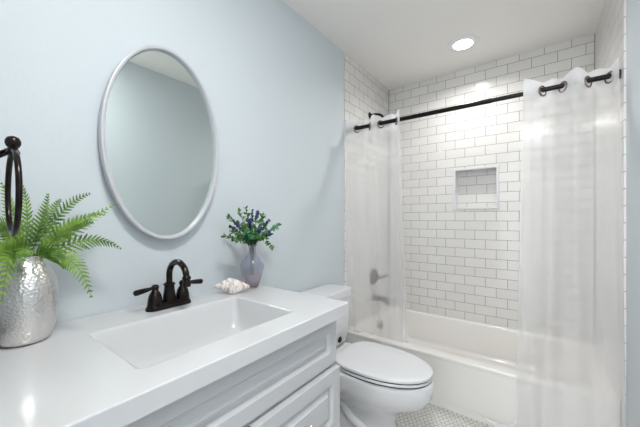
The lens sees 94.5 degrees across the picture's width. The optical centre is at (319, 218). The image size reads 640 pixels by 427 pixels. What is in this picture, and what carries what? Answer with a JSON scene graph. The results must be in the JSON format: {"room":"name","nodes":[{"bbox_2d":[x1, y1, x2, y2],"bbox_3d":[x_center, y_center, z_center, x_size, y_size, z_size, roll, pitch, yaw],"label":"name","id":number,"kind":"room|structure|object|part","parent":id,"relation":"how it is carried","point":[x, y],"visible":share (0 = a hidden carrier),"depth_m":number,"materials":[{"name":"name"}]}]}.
{"room":"bathroom","nodes":[
{"label":"bathroom","id":0,"kind":"room"},
{"bbox_2d":[0,0,343,323],"bbox_3d":[-0.693,-0.045,1.185,0.100,2.470,4.880,0,0,36],"label":"wall","id":1,"kind":"structure","parent":0,"point":[273,83],"depth_m":1.32,"materials":[{"name":"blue paint"}]},
{"bbox_2d":[98,45,218,238],"bbox_3d":[-0.610,-0.294,1.178,0.040,0.752,0.453,0,0,36],"label":"oval mirror","id":2,"kind":"object","parent":1,"relation":"attached to","point":[158,142],"visible":1,"depth_m":1.15,"materials":[{"name":"silver metal"}]},
{"bbox_2d":[344,53,388,341],"bbox_3d":[0.437,-0.045,2.621,0.008,2.470,0.827,0,0,36],"label":"wall","id":3,"kind":"structure","parent":1,"relation":"attached to","point":[366,158],"depth_m":2.54,"materials":[{"name":"white tile"}]},
{"bbox_2d":[368,112,383,118],"bbox_3d":[0.525,-0.862,2.560,0.208,0.156,0.076,0,0,36],"label":"shower","id":4,"kind":"object","parent":3,"relation":"attached to","point":[369,113],"visible":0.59,"depth_m":2.58,"materials":[{"name":"black metal"}]},
{"bbox_2d":[370,268,387,284],"bbox_3d":[0.530,0.525,2.654,0.103,0.150,0.167,0,0,36],"label":"shower valve","id":5,"kind":"object","parent":3,"relation":"attached to","point":[374,276],"visible":1,"depth_m":2.64,"materials":[{"name":"silver metal"}]},
{"bbox_2d":[372,294,389,304],"bbox_3d":[0.547,0.721,2.631,0.158,0.081,0.068,0,0,36],"label":"tub spout","id":6,"kind":"object","parent":3,"relation":"attached to","point":[385,300],"visible":1,"depth_m":2.61,"materials":[{"name":"silver metal"}]},
{"bbox_2d":[355,69,620,129],"bbox_3d":[0.818,-0.687,1.857,1.514,0.044,0.044,0,0,36],"label":"curtain rod","id":7,"kind":"object","parent":3,"relation":"attached to","point":[606,76],"visible":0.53,"depth_m":1.76,"materials":[{"name":"black metal"}]},
{"bbox_2d":[345,109,406,332],"bbox_3d":[0.419,0.112,2.204,0.456,1.726,0.159,0,0,36],"label":"shower curtain","id":8,"kind":"object","parent":7,"relation":"hanging from","point":[350,131],"visible":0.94,"depth_m":2.17,"materials":[{"name":"white fabric"}]},
{"bbox_2d":[482,58,624,426],"bbox_3d":[1.162,0.213,1.536,0.573,1.929,0.203,0,0,36],"label":"shower curtain","id":9,"kind":"object","parent":7,"relation":"hanging from","point":[575,80],"visible":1,"depth_m":1.49,"materials":[{"name":"white fabric"}]},
{"bbox_2d":[282,0,604,89],"bbox_3d":[-0.038,-1.330,0.700,1.730,0.100,4.880,0,0,36],"label":"ceiling","id":10,"kind":"structure","parent":0,"point":[400,43],"depth_m":1.98,"materials":[{"name":"white paint"}]},
{"bbox_2d":[447,34,479,51],"bbox_3d":[1.044,-1.274,2.163,0.216,0.012,0.216,0,0,36],"label":"recessed light","id":11,"kind":"object","parent":10,"relation":"in","point":[462,43],"visible":1,"depth_m":2.14,"materials":[{"name":"white paint"}]},
{"bbox_2d":[396,403,492,426],"bbox_3d":[-0.068,1.240,0.660,1.730,0.100,4.780,0,0,36],"label":"floor","id":12,"kind":"structure","parent":0,"point":[432,415],"depth_m":1.75,"materials":[{"name":"white tile"}]},
{"bbox_2d":[89,301,339,426],"bbox_3d":[-0.410,0.782,0.950,0.630,0.816,0.885,0,0,36],"label":"vanity cabinet","id":13,"kind":"object","parent":12,"relation":"on","point":[297,384],"visible":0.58,"depth_m":0.88,"materials":[{"name":"grey paint"}]},
{"bbox_2d":[0,285,348,426],"bbox_3d":[-0.410,0.393,0.966,0.613,0.131,0.935,0,0,36],"label":"countertop","id":14,"kind":"structure","parent":13,"relation":"on","point":[110,375],"depth_m":0.74,"materials":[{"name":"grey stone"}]},
{"bbox_2d":[0,254,59,347],"bbox_3d":[-0.785,0.213,0.788,0.142,0.228,0.142,0,0,36],"label":"vase","id":15,"kind":"object","parent":14,"relation":"on","point":[29,310],"visible":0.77,"depth_m":0.75,"materials":[{"name":"silver metal"}]},
{"bbox_2d":[0,182,120,301],"bbox_3d":[-0.738,0.061,0.806,0.184,0.320,0.350,0,0,17],"label":"fern plant","id":16,"kind":"object","parent":15,"relation":"in","point":[11,249],"visible":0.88,"depth_m":0.81,"materials":[{"name":"green plant"}]},
{"bbox_2d":[133,259,202,311],"bbox_3d":[-0.551,0.237,1.095,0.191,0.181,0.183,0,0,-10],"label":"faucet","id":17,"kind":"object","parent":14,"relation":"on","point":[155,303],"visible":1,"depth_m":1.08,"materials":[{"name":"brown metal"}]},
{"bbox_3d":[-0.608,0.252,1.028,0.020,0.020,0.077,0,0,25],"label":"lever","id":18,"kind":"part","parent":17,"relation":"part of","materials":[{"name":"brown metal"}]},
{"bbox_3d":[-0.592,0.273,1.063,0.050,0.072,0.050,0,0,36],"label":"handle","id":19,"kind":"part","parent":17,"relation":"part of","materials":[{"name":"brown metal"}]},
{"bbox_3d":[-0.562,0.316,1.104,0.056,0.023,0.164,0,0,36],"label":"plate","id":20,"kind":"part","parent":17,"relation":"part of","materials":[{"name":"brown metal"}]},
{"bbox_3d":[-0.562,0.272,1.104,0.046,0.070,0.046,0,0,36],"label":"spout","id":21,"kind":"part","parent":17,"relation":"part of","materials":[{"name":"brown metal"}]},
{"bbox_3d":[-0.514,0.194,1.068,0.141,0.096,0.022,0,0,36],"label":"gooseneck spout","id":22,"kind":"part","parent":17,"relation":"part of","materials":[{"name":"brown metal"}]},
{"bbox_3d":[-0.531,0.273,1.145,0.050,0.072,0.050,0,0,36],"label":"handle","id":23,"kind":"part","parent":17,"relation":"part of","materials":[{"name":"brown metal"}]},
{"bbox_3d":[-0.503,0.252,1.170,0.077,0.020,0.020,0,0,-42],"label":"lever","id":24,"kind":"part","parent":17,"relation":"part of","materials":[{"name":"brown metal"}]},
{"bbox_2d":[88,296,293,368],"bbox_3d":[-0.373,0.393,0.943,0.340,0.131,0.514,0,0,36],"label":"basin","id":25,"kind":"object","parent":14,"relation":"in","point":[150,342],"depth_m":1.01,"materials":[{"name":"white ceramic"}]},
{"bbox_2d":[214,278,249,293],"bbox_3d":[-0.385,0.293,1.295,0.143,0.066,0.065,0,0,-37],"label":"shell","id":26,"kind":"object","parent":14,"relation":"on","point":[232,286],"visible":1,"depth_m":1.27,"materials":[{"name":"white"}]},
{"bbox_2d":[240,244,263,287],"bbox_3d":[-0.322,0.225,1.405,0.111,0.205,0.111,0,0,36],"label":"glass vase","id":27,"kind":"object","parent":14,"relation":"on","point":[252,265],"visible":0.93,"depth_m":1.37,"materials":[{"name":"purple glass"}]},
{"bbox_2d":[221,205,281,249],"bbox_3d":[-0.279,0.102,1.393,0.157,0.330,0.391,0,0,36],"label":"flower bouquet","id":28,"kind":"object","parent":27,"relation":"in","point":[251,238],"visible":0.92,"depth_m":1.35,"materials":[{"name":"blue plant"}]},
{"bbox_3d":[-0.060,0.683,0.972,0.026,0.238,0.424,0,0,36],"label":"drawer","id":29,"kind":"part","parent":13,"relation":"part of","materials":[{"name":"grey paint"}]},
{"bbox_2d":[299,284,433,426],"bbox_3d":[0.251,0.823,1.705,0.779,0.738,0.406,0,0,36],"label":"toilet","id":30,"kind":"object","parent":12,"relation":"on","point":[379,382],"visible":0.71,"depth_m":1.56,"materials":[{"name":"white ceramic"}]},
{"bbox_3d":[0.024,0.478,1.873,0.214,0.048,0.406,0,0,36],"label":"tank lid","id":31,"kind":"part","parent":30,"relation":"part of","materials":[{"name":"white ceramic"}]},
{"bbox_3d":[0.023,0.664,1.874,0.200,0.328,0.392,0,0,36],"label":"tank","id":32,"kind":"part","parent":30,"relation":"part of","materials":[{"name":"white ceramic"}]},
{"bbox_3d":[0.351,0.786,1.631,0.522,0.024,0.384,0,0,36],"label":"lid","id":33,"kind":"part","parent":30,"relation":"part of","materials":[{"name":"white plastic"}]},
{"bbox_3d":[0.351,0.811,1.631,0.509,0.014,0.374,0,0,36],"label":"seat","id":34,"kind":"part","parent":30,"relation":"part of","materials":[{"name":"white plastic"}]},
{"bbox_2d":[346,305,620,426],"bbox_3d":[1.046,1.027,2.166,1.512,0.324,0.829,0,0,36],"label":"bathtub","id":35,"kind":"object","parent":12,"relation":"on","point":[562,382],"visible":0.75,"depth_m":1.87,"materials":[{"name":"white ceramic"}]},
{"bbox_2d":[389,34,594,343],"bbox_3d":[1.324,-0.045,2.541,1.530,2.470,0.100,0,0,36],"label":"wall","id":36,"kind":"structure","parent":0,"point":[459,263],"depth_m":2.38,"materials":[{"name":"white tile"}]},
{"bbox_2d":[453,165,498,208],"bbox_3d":[1.331,-0.255,2.525,0.344,0.352,0.097,0,0,36],"label":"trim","id":37,"kind":"structure","parent":36,"relation":"attached to","point":[455,171],"depth_m":2.51,"materials":[{"name":"white tile"}]},
{"bbox_2d":[626,0,639,426],"bbox_3d":[0.617,-0.045,0.215,0.100,2.470,4.880,0,0,36],"label":"wall","id":38,"kind":"structure","parent":0,"point":[632,6],"depth_m":1.25,"materials":[{"name":"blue paint"}]},
{"bbox_2d":[595,0,625,426],"bbox_3d":[1.646,-0.045,1.696,0.008,2.470,0.875,0,0,36],"label":"wall","id":39,"kind":"structure","parent":38,"relation":"attached to","point":[610,33],"depth_m":1.57,"materials":[{"name":"white tile"}]},
{"bbox_3d":[-0.365,-0.045,0.258,1.530,2.470,0.120,0,0,37],"label":"wall","id":40,"kind":"structure","parent":0,"visible":0},
{"bbox_2d":[0,136,22,235],"bbox_3d":[-0.589,-0.061,0.539,0.162,0.188,0.065,0,0,36],"label":"towel ring","id":41,"kind":"object","parent":40,"relation":"attached to","point":[13,143],"visible":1,"depth_m":0.55,"materials":[{"name":"brown metal"}]},
{"bbox_3d":[-0.610,-0.123,0.555,0.071,0.028,0.022,0,0,-11],"label":"post","id":42,"kind":"part","parent":41,"relation":"part of","materials":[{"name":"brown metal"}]}
]}

